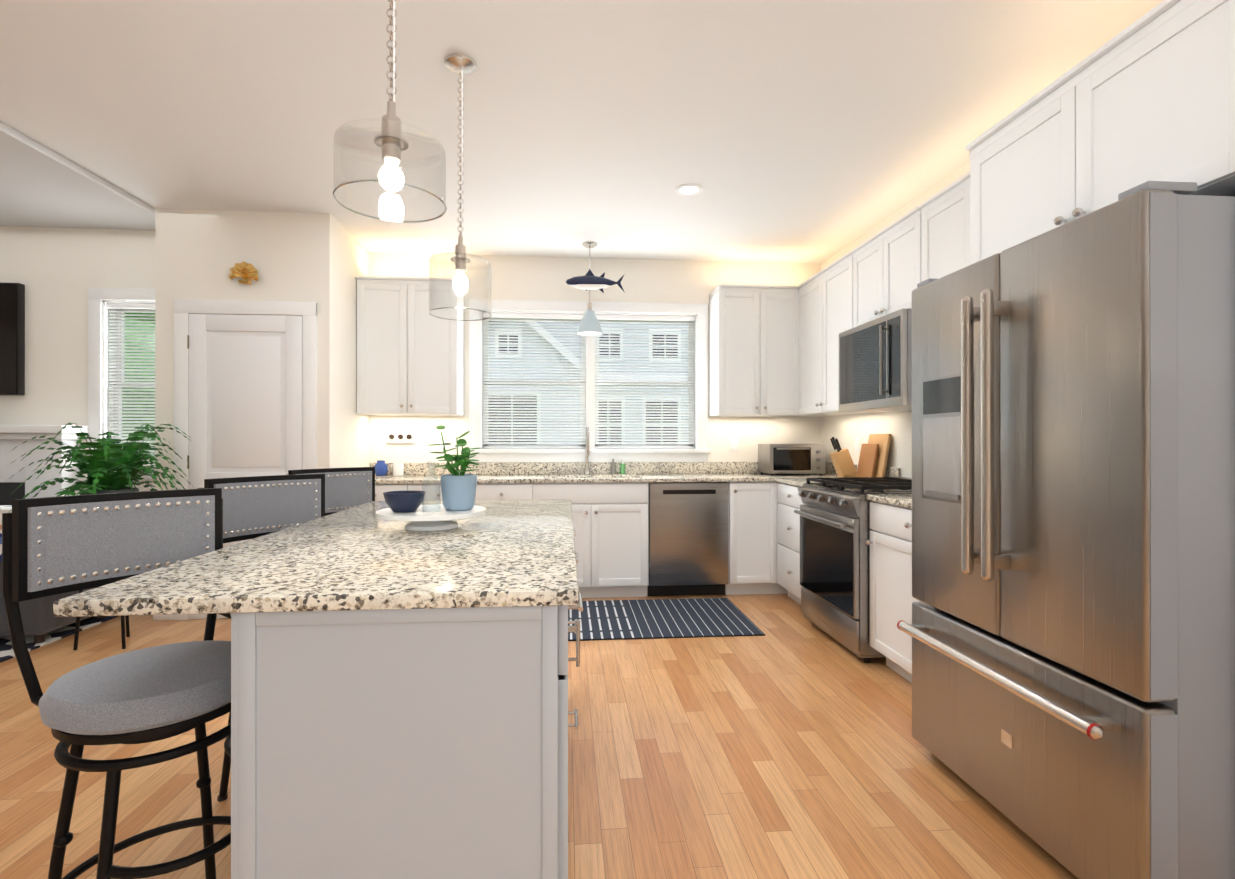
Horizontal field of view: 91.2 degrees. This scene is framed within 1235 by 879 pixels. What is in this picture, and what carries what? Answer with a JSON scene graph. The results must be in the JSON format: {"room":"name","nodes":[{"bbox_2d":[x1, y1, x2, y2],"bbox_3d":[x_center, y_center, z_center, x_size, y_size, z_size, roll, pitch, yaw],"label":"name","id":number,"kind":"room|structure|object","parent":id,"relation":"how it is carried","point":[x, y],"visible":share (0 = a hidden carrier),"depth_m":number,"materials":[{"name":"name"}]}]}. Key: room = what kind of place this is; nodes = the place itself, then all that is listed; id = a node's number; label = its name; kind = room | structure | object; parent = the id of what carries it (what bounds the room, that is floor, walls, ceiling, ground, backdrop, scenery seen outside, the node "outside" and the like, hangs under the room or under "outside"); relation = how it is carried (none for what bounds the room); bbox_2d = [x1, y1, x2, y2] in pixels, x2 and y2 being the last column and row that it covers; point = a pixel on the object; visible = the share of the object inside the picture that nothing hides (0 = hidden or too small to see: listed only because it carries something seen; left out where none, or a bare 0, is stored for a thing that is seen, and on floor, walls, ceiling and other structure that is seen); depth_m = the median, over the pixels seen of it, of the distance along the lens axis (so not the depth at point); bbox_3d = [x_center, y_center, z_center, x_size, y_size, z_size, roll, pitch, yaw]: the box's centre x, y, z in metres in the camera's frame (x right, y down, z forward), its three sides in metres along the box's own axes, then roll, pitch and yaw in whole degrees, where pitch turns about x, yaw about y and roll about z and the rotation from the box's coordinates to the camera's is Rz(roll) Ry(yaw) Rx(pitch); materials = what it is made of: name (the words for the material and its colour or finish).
{"room":"kitchen","nodes":[
{"label":"kitchen","id":0,"kind":"room"},
{"bbox_2d":[0,226,154,491],"bbox_3d":[-5.563,-0.169,4.340,4.900,2.740,0.150,0,0,-5],"label":"wall","id":1,"kind":"structure","parent":0,"point":[57,272],"depth_m":4.39,"materials":[{"name":"white paint"}]},
{"bbox_2d":[0,283,24,394],"bbox_3d":[-4.792,-0.719,4.298,1.030,0.800,0.058,0,0,-5],"label":"wall-mounted tv","id":2,"kind":"object","parent":1,"relation":"attached to","point":[12,338],"visible":1,"depth_m":4.31,"materials":[{"name":"black plastic"}]},
{"bbox_2d":[88,288,154,478],"bbox_3d":[-3.488,-0.406,4.492,0.770,1.395,0.200,0,0,-5],"label":"window","id":3,"kind":"structure","parent":1,"relation":"in","point":[107,341],"depth_m":4.45,"materials":[{"name":"white paint"}]},
{"bbox_2d":[153,614,220,619],"bbox_3d":[-5.253,1.150,4.056,5.170,0.100,0.463,0,0,-5],"label":"baseboard","id":4,"kind":"structure","parent":1,"relation":"attached to","point":[163,617],"depth_m":4.01,"materials":[{"name":"white wood"}]},
{"bbox_2d":[155,208,369,490],"bbox_3d":[-2.562,-0.169,4.570,1.120,2.740,1.000,0,0,-5],"label":"wall","id":5,"kind":"structure","parent":0,"point":[322,260],"depth_m":4.09,"materials":[{"name":"white paint"}]},
{"bbox_2d":[228,261,257,283],"bbox_3d":[-2.491,-1.114,4.039,0.191,0.143,0.072,0,0,-5],"label":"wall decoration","id":6,"kind":"object","parent":5,"relation":"attached to","point":[246,272],"visible":1,"depth_m":4.02,"materials":[{"name":"gold metal"}]},
{"bbox_2d":[174,300,316,619],"bbox_3d":[-2.490,0.135,4.024,0.910,2.130,0.096,0,0,-5],"label":"door","id":7,"kind":"structure","parent":5,"relation":"attached to","point":[245,388],"depth_m":4.06,"materials":[{"name":"white wood"}]},
{"bbox_2d":[0,586,1077,878],"bbox_3d":[-2.670,1.245,0.996,10.200,0.100,8.400,0,0,-5],"label":"floor","id":8,"kind":"structure","parent":0,"point":[786,746],"depth_m":2.15,"materials":[{"name":"brown wood"}]},
{"bbox_2d":[0,425,88,504],"bbox_3d":[-4.649,0.550,4.212,1.640,1.300,0.250,0,0,-5],"label":"fireplace mantel","id":9,"kind":"object","parent":8,"relation":"on","point":[12,437],"visible":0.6,"depth_m":4.23,"materials":[{"name":"white paint"}]},
{"bbox_2d":[0,616,117,662],"bbox_3d":[-4.887,1.193,3.176,3.150,0.010,1.720,0,0,-5],"label":"living room rug","id":10,"kind":"object","parent":8,"relation":"on","point":[6,651],"visible":0.33,"depth_m":3.63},
{"bbox_2d":[0,505,106,642],"bbox_3d":[-4.458,0.794,3.689,2.292,0.788,0.652,0,0,-5],"label":"sofa","id":11,"kind":"object","parent":10,"relation":"on","point":[39,620],"visible":0.08,"depth_m":3.48,"materials":[{"name":"fabric"}]},
{"bbox_2d":[5,423,190,649],"bbox_3d":[-2.948,0.552,3.530,0.899,1.297,0.923,0,0,-5],"label":"fern plant","id":12,"kind":"object","parent":8,"relation":"on","point":[106,459],"visible":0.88,"depth_m":3.46,"materials":[{"name":"green plant"}]},
{"bbox_2d":[2,488,230,878],"bbox_3d":[-1.030,0.664,1.361,0.504,1.066,0.431,0,0,35],"label":"stool","id":13,"kind":"object","parent":8,"relation":"on","point":[57,545],"visible":0.92,"depth_m":1.32,"materials":[{"name":"fabric"}]},
{"bbox_2d":[197,474,324,801],"bbox_3d":[-1.089,0.665,2.058,0.504,1.066,0.431,0,0,35],"label":"stool","id":14,"kind":"object","parent":8,"relation":"on","point":[255,506],"visible":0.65,"depth_m":2.16,"materials":[{"name":"fabric"}]},
{"bbox_2d":[288,467,374,515],"bbox_3d":[-1.141,0.666,2.666,0.504,1.066,0.431,0,0,35],"label":"stool","id":15,"kind":"object","parent":8,"relation":"on","point":[348,488],"visible":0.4,"depth_m":2.83,"materials":[{"name":"fabric"}]},
{"bbox_2d":[231,529,582,878],"bbox_3d":[-0.459,0.757,2.001,0.656,0.880,1.733,0,0,-5],"label":"kitchen island","id":16,"kind":"object","parent":8,"relation":"on","point":[399,700],"depth_m":1.14,"materials":[{"name":"grey paint"}]},
{"bbox_2d":[53,500,580,616],"bbox_3d":[-0.612,0.302,1.990,0.930,0.030,1.770,0,0,-5],"label":"island countertop","id":17,"kind":"structure","parent":16,"relation":"on","point":[518,553],"depth_m":1.30,"materials":[{"name":"beige stone"}]},
{"bbox_2d":[375,504,485,530],"bbox_3d":[-0.605,0.258,1.975,0.344,0.056,0.344,0,0,-5],"label":"cake stand","id":18,"kind":"object","parent":17,"relation":"on","point":[419,519],"visible":0.83,"depth_m":1.91,"materials":[{"name":"white ceramic"}]},
{"bbox_2d":[383,491,425,511],"bbox_3d":[-0.693,0.202,1.968,0.132,0.062,0.132,0,0,-5],"label":"decorative bowl","id":19,"kind":"object","parent":18,"relation":"on","point":[403,501],"visible":0.98,"depth_m":1.93,"materials":[{"name":"blue ceramic"}]},
{"bbox_2d":[422,461,439,512],"bbox_3d":[-0.598,0.151,1.941,0.056,0.165,0.056,0,0,-5],"label":"decorative bottle","id":20,"kind":"object","parent":18,"relation":"on","point":[423,490],"visible":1,"depth_m":1.94,"materials":[{"name":"clear glass"}]},
{"bbox_2d":[428,425,480,510],"bbox_3d":[-0.535,0.093,2.030,0.178,0.280,0.235,0,0,-5],"label":"potted plant","id":21,"kind":"object","parent":18,"relation":"on","point":[458,490],"visible":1,"depth_m":1.98,"materials":[{"name":"blue"}]},
{"bbox_2d":[375,484,479,500],"bbox_3d":[-1.523,0.761,4.692,0.963,0.880,0.620,0,0,-5],"label":"base cabinet","id":22,"kind":"object","parent":8,"relation":"on","point":[379,488],"depth_m":4.39,"materials":[{"name":"white wood"}]},
{"bbox_2d":[480,484,543,499],"bbox_3d":[-0.876,0.761,4.747,0.564,0.880,0.620,0,0,-5],"label":"base cabinet","id":23,"kind":"object","parent":8,"relation":"on","point":[487,491],"depth_m":4.45,"materials":[{"name":"white wood"}]},
{"bbox_2d":[544,484,648,597],"bbox_3d":[-0.249,0.762,4.801,0.922,0.880,0.620,0,0,-5],"label":"base cabinet","id":24,"kind":"object","parent":8,"relation":"on","point":[611,521],"depth_m":4.51,"materials":[{"name":"white wood"}]},
{"bbox_2d":[375,472,827,483],"bbox_3d":[-0.098,0.307,4.807,3.822,0.030,0.635,0,0,-5],"label":"countertop","id":25,"kind":"structure","parent":24,"relation":"on","point":[557,477],"depth_m":4.58,"materials":[{"name":"beige stone"}]},
{"bbox_2d":[374,460,387,475],"bbox_3d":[-1.892,0.227,4.837,0.099,0.125,0.099,0,0,-14],"label":"decorative jar","id":26,"kind":"object","parent":25,"relation":"on","point":[381,467],"depth_m":4.80,"materials":[{"name":"blue ceramic"}]},
{"bbox_2d":[393,463,403,475],"bbox_3d":[-1.764,0.239,4.868,0.083,0.100,0.083,0,0,-14],"label":"decorative jar","id":27,"kind":"object","parent":25,"relation":"on","point":[398,468],"depth_m":4.83,"materials":[{"name":"white ceramic"}]},
{"bbox_2d":[584,427,595,475],"bbox_3d":[-0.221,0.093,4.974,0.105,0.398,0.211,0,0,-5],"label":"faucet","id":28,"kind":"object","parent":25,"relation":"on","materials":[{"name":"silver metal"}]},
{"bbox_2d":[612,460,615,475],"bbox_3d":[-0.035,0.227,5.065,0.044,0.130,0.062,0,0,-5],"label":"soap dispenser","id":29,"kind":"object","parent":25,"relation":"on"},
{"bbox_2d":[758,444,825,474],"bbox_3d":[1.449,0.162,5.029,0.470,0.255,0.342,0,0,-5],"label":"toaster oven","id":30,"kind":"object","parent":25,"relation":"on","point":[773,459],"visible":1,"depth_m":4.89,"materials":[{"name":"silver metal"}]},
{"bbox_2d":[568,598,764,640],"bbox_3d":[0.244,1.196,4.081,1.250,0.008,0.875,0,0,-5],"label":"kitchen rug","id":31,"kind":"object","parent":8,"relation":"on","point":[656,618],"visible":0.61,"depth_m":4.00,"materials":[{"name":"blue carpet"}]},
{"bbox_2d":[648,482,727,595],"bbox_3d":[0.516,0.763,4.849,0.602,0.871,0.614,0,0,-5],"label":"dishwasher","id":32,"kind":"object","parent":8,"relation":"on","point":[688,538],"visible":0.96,"depth_m":4.55,"materials":[{"name":"silver metal"}]},
{"bbox_2d":[725,484,767,594],"bbox_3d":[1.007,0.762,4.907,0.379,0.880,0.620,0,0,-5],"label":"base cabinet","id":33,"kind":"object","parent":8,"relation":"on","point":[747,503],"depth_m":4.60,"materials":[{"name":"white wood"}]},
{"bbox_2d":[776,476,837,483],"bbox_3d":[1.543,0.306,4.313,0.635,0.030,0.626,0,0,-5],"label":"countertop","id":34,"kind":"structure","parent":33,"relation":"on","point":[791,479],"depth_m":4.51,"materials":[{"name":"beige stone"}]},
{"bbox_2d":[829,437,856,476],"bbox_3d":[1.671,0.134,4.477,0.181,0.310,0.100,0,0,-5],"label":"knife block","id":35,"kind":"object","parent":34,"relation":"on","point":[843,463],"visible":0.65,"depth_m":4.43,"materials":[{"name":"brown wood"}]},
{"bbox_2d":[856,434,890,476],"bbox_3d":[1.802,0.122,4.262,0.111,0.324,0.290,0,0,-5],"label":"cutting boards","id":36,"kind":"object","parent":34,"relation":"on","point":[874,451],"visible":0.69,"depth_m":4.21,"materials":[{"name":"brown wood"}]},
{"bbox_2d":[768,480,803,604],"bbox_3d":[1.525,0.761,4.328,0.667,0.880,0.661,0,0,-5],"label":"base cabinet","id":37,"kind":"object","parent":8,"relation":"on","point":[783,497],"depth_m":4.47,"materials":[{"name":"white wood"}]},
{"bbox_2d":[794,476,911,662],"bbox_3d":[1.533,0.721,3.611,0.733,0.952,0.762,0,0,-5],"label":"range","id":38,"kind":"object","parent":8,"relation":"on","point":[834,514],"visible":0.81,"depth_m":3.42,"materials":[{"name":"silver metal"}]},
{"bbox_2d":[865,500,919,682],"bbox_3d":[1.676,0.758,2.828,0.620,0.880,0.815,0,0,-5],"label":"base cabinet","id":39,"kind":"object","parent":8,"relation":"on","point":[890,542],"depth_m":3.00,"materials":[{"name":"white wood"}]},
{"bbox_2d":[866,494,911,507],"bbox_3d":[1.669,0.303,2.828,0.635,0.030,0.815,0,0,-5],"label":"countertop","id":40,"kind":"structure","parent":39,"relation":"on","point":[901,500],"depth_m":3.01,"materials":[{"name":"beige stone"}]},
{"bbox_2d":[897,181,1234,878],"bbox_3d":[1.559,0.298,1.892,0.952,1.797,0.951,0,0,-5],"label":"refrigerator","id":41,"kind":"object","parent":8,"relation":"on","point":[1070,629],"visible":1,"depth_m":1.53,"materials":[{"name":"grey metal"}]},
{"bbox_2d":[0,0,1163,263],"bbox_3d":[-2.670,-1.595,1.000,10.200,0.100,8.400,0,0,-5],"label":"ceiling","id":42,"kind":"structure","parent":0,"point":[800,130],"depth_m":2.82,"materials":[{"name":"white paint"}]},
{"bbox_2d":[0,121,154,214],"bbox_3d":[-2.814,-1.522,0.511,0.070,0.043,7.040,0,0,-5],"label":"header beam","id":43,"kind":"structure","parent":42,"relation":"attached to","point":[11,135],"depth_m":3.36,"materials":[{"name":"white paint"}]},
{"bbox_2d":[333,0,446,222],"bbox_3d":[-0.553,-1.060,1.480,0.260,0.966,0.260,0,0,-5],"label":"pendant light","id":44,"kind":"object","parent":42,"relation":"hanging from","point":[391,142],"visible":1,"depth_m":1.47,"materials":[{"name":"clear glass"}]},
{"bbox_2d":[428,53,491,320],"bbox_3d":[-0.643,-1.026,2.476,0.252,1.032,0.252,0,0,-5],"label":"pendant light","id":45,"kind":"object","parent":42,"relation":"hanging from","point":[460,64],"visible":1,"depth_m":2.46,"materials":[{"name":"clear glass"}]},
{"bbox_2d":[566,241,624,335],"bbox_3d":[-0.175,-1.183,4.744,0.465,0.709,0.208,0,0,-5],"label":"light","id":46,"kind":"object","parent":42,"relation":"hanging from","point":[589,324],"visible":1,"depth_m":4.70,"materials":[{"name":"grey metal"}]},
{"bbox_2d":[675,184,702,195],"bbox_3d":[0.441,-1.536,3.723,0.170,0.007,0.170,0,0,-5],"label":"recessed light","id":47,"kind":"object","parent":42,"relation":"in","point":[689,189],"visible":0.96,"depth_m":3.72,"materials":[{"name":"white plastic"}]},
{"bbox_2d":[370,252,820,462],"bbox_3d":[-0.057,-0.168,5.209,3.980,2.740,0.150,0,0,-5],"label":"wall","id":48,"kind":"structure","parent":0,"point":[532,278],"depth_m":5.13,"materials":[{"name":"white paint"}]},
{"bbox_2d":[356,276,463,415],"bbox_3d":[-1.639,-0.713,4.831,0.756,1.030,0.330,0,0,-5],"label":"upper cabinet","id":49,"kind":"object","parent":48,"relation":"attached to","point":[410,361],"depth_m":4.67,"materials":[{"name":"white wood"}]},
{"bbox_2d":[370,460,757,475],"bbox_3d":[-0.124,0.242,5.113,3.822,0.100,0.020,0,0,-5],"label":"backsplash","id":50,"kind":"structure","parent":48,"relation":"attached to","point":[540,468],"depth_m":5.08,"materials":[{"name":"beige stone"}]},
{"bbox_2d":[469,299,710,462],"bbox_3d":[-0.234,-0.485,5.169,2.050,1.355,0.200,0,0,-5],"label":"window","id":51,"kind":"structure","parent":48,"relation":"in","point":[694,317],"depth_m":5.14,"materials":[{"name":"white"}]},
{"bbox_2d":[709,284,795,416],"bbox_3d":[1.144,-0.713,5.048,0.686,1.030,0.367,0,0,-5],"label":"upper cabinet","id":52,"kind":"object","parent":48,"relation":"attached to","point":[752,328],"depth_m":4.90,"materials":[{"name":"white wood"}]},
{"bbox_2d":[821,161,969,477],"bbox_3d":[2.185,-0.174,1.435,0.150,2.740,8.050,0,0,-5],"label":"wall","id":53,"kind":"structure","parent":0,"point":[846,430],"depth_m":4.28,"materials":[{"name":"white paint"}]},
{"bbox_2d":[792,416,824,416],"bbox_3d":[1.612,-0.723,5.088,0.367,1.050,0.367,0,0,-5],"label":"upper cabinet","id":54,"kind":"object","parent":53,"relation":"attached to","point":[792,416],"depth_m":5.20,"materials":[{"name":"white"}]},
{"bbox_2d":[796,252,867,415],"bbox_3d":[1.663,-0.714,4.489,0.367,1.030,0.948,0,0,-5],"label":"upper cabinet","id":55,"kind":"object","parent":53,"relation":"attached to","point":[824,300],"depth_m":4.49,"materials":[{"name":"white wood"}]},
{"bbox_2d":[826,462,899,476],"bbox_3d":[1.983,0.238,2.759,0.020,0.100,5.025,0,0,-5],"label":"backsplash","id":56,"kind":"structure","parent":53,"relation":"attached to","point":[889,472],"depth_m":4.60,"materials":[{"name":"beige stone"}]},
{"bbox_2d":[852,208,919,327],"bbox_3d":[1.754,-0.968,3.633,0.330,0.525,0.764,0,0,-5],"label":"upper cabinet","id":57,"kind":"object","parent":53,"relation":"attached to","point":[885,268],"depth_m":3.57,"materials":[{"name":"white wood"}]},
{"bbox_2d":[839,308,911,411],"bbox_3d":[1.683,-0.440,3.626,0.466,0.520,0.762,0,0,-5],"label":"microwave","id":58,"kind":"object","parent":57,"relation":"attached to","point":[875,365],"visible":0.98,"depth_m":3.50,"materials":[{"name":"silver metal"}]},
{"bbox_2d":[920,176,963,281],"bbox_3d":[1.821,-0.717,2.841,0.330,1.030,0.812,0,0,-5],"label":"upper cabinet","id":59,"kind":"object","parent":53,"relation":"attached to","point":[941,217],"depth_m":3.05,"materials":[{"name":"white wood"}]},
{"bbox_2d":[964,0,1234,266],"bbox_3d":[1.744,-0.883,1.910,0.640,0.500,0.990,0,0,-5],"label":"upper cabinet","id":60,"kind":"object","parent":53,"relation":"attached to","point":[1150,96],"depth_m":1.75,"materials":[{"name":"white wood"}]},
{"label":"outside","id":61,"kind":"structure","parent":0,"visible":0},
{"bbox_3d":[-1.889,1.405,22.539,60.000,0.250,34.400,0,0,-5],"label":"ground","id":62,"kind":"structure","parent":61,"visible":0},
{"bbox_2d":[122,313,154,456],"bbox_3d":[-5.476,-2.749,12.869,40.265,8.498,12.925,0,0,-5],"label":"trees","id":63,"kind":"object","parent":62,"relation":"on","point":[139,371],"depth_m":8.92,"materials":[{"name":"green plant"}]},
{"bbox_2d":[488,321,687,441],"bbox_3d":[-0.245,-3.248,20.919,18.000,9.050,9.920,0,0,-5],"label":"house","id":64,"kind":"structure","parent":62,"relation":"on","point":[580,379],"depth_m":17.77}
]}

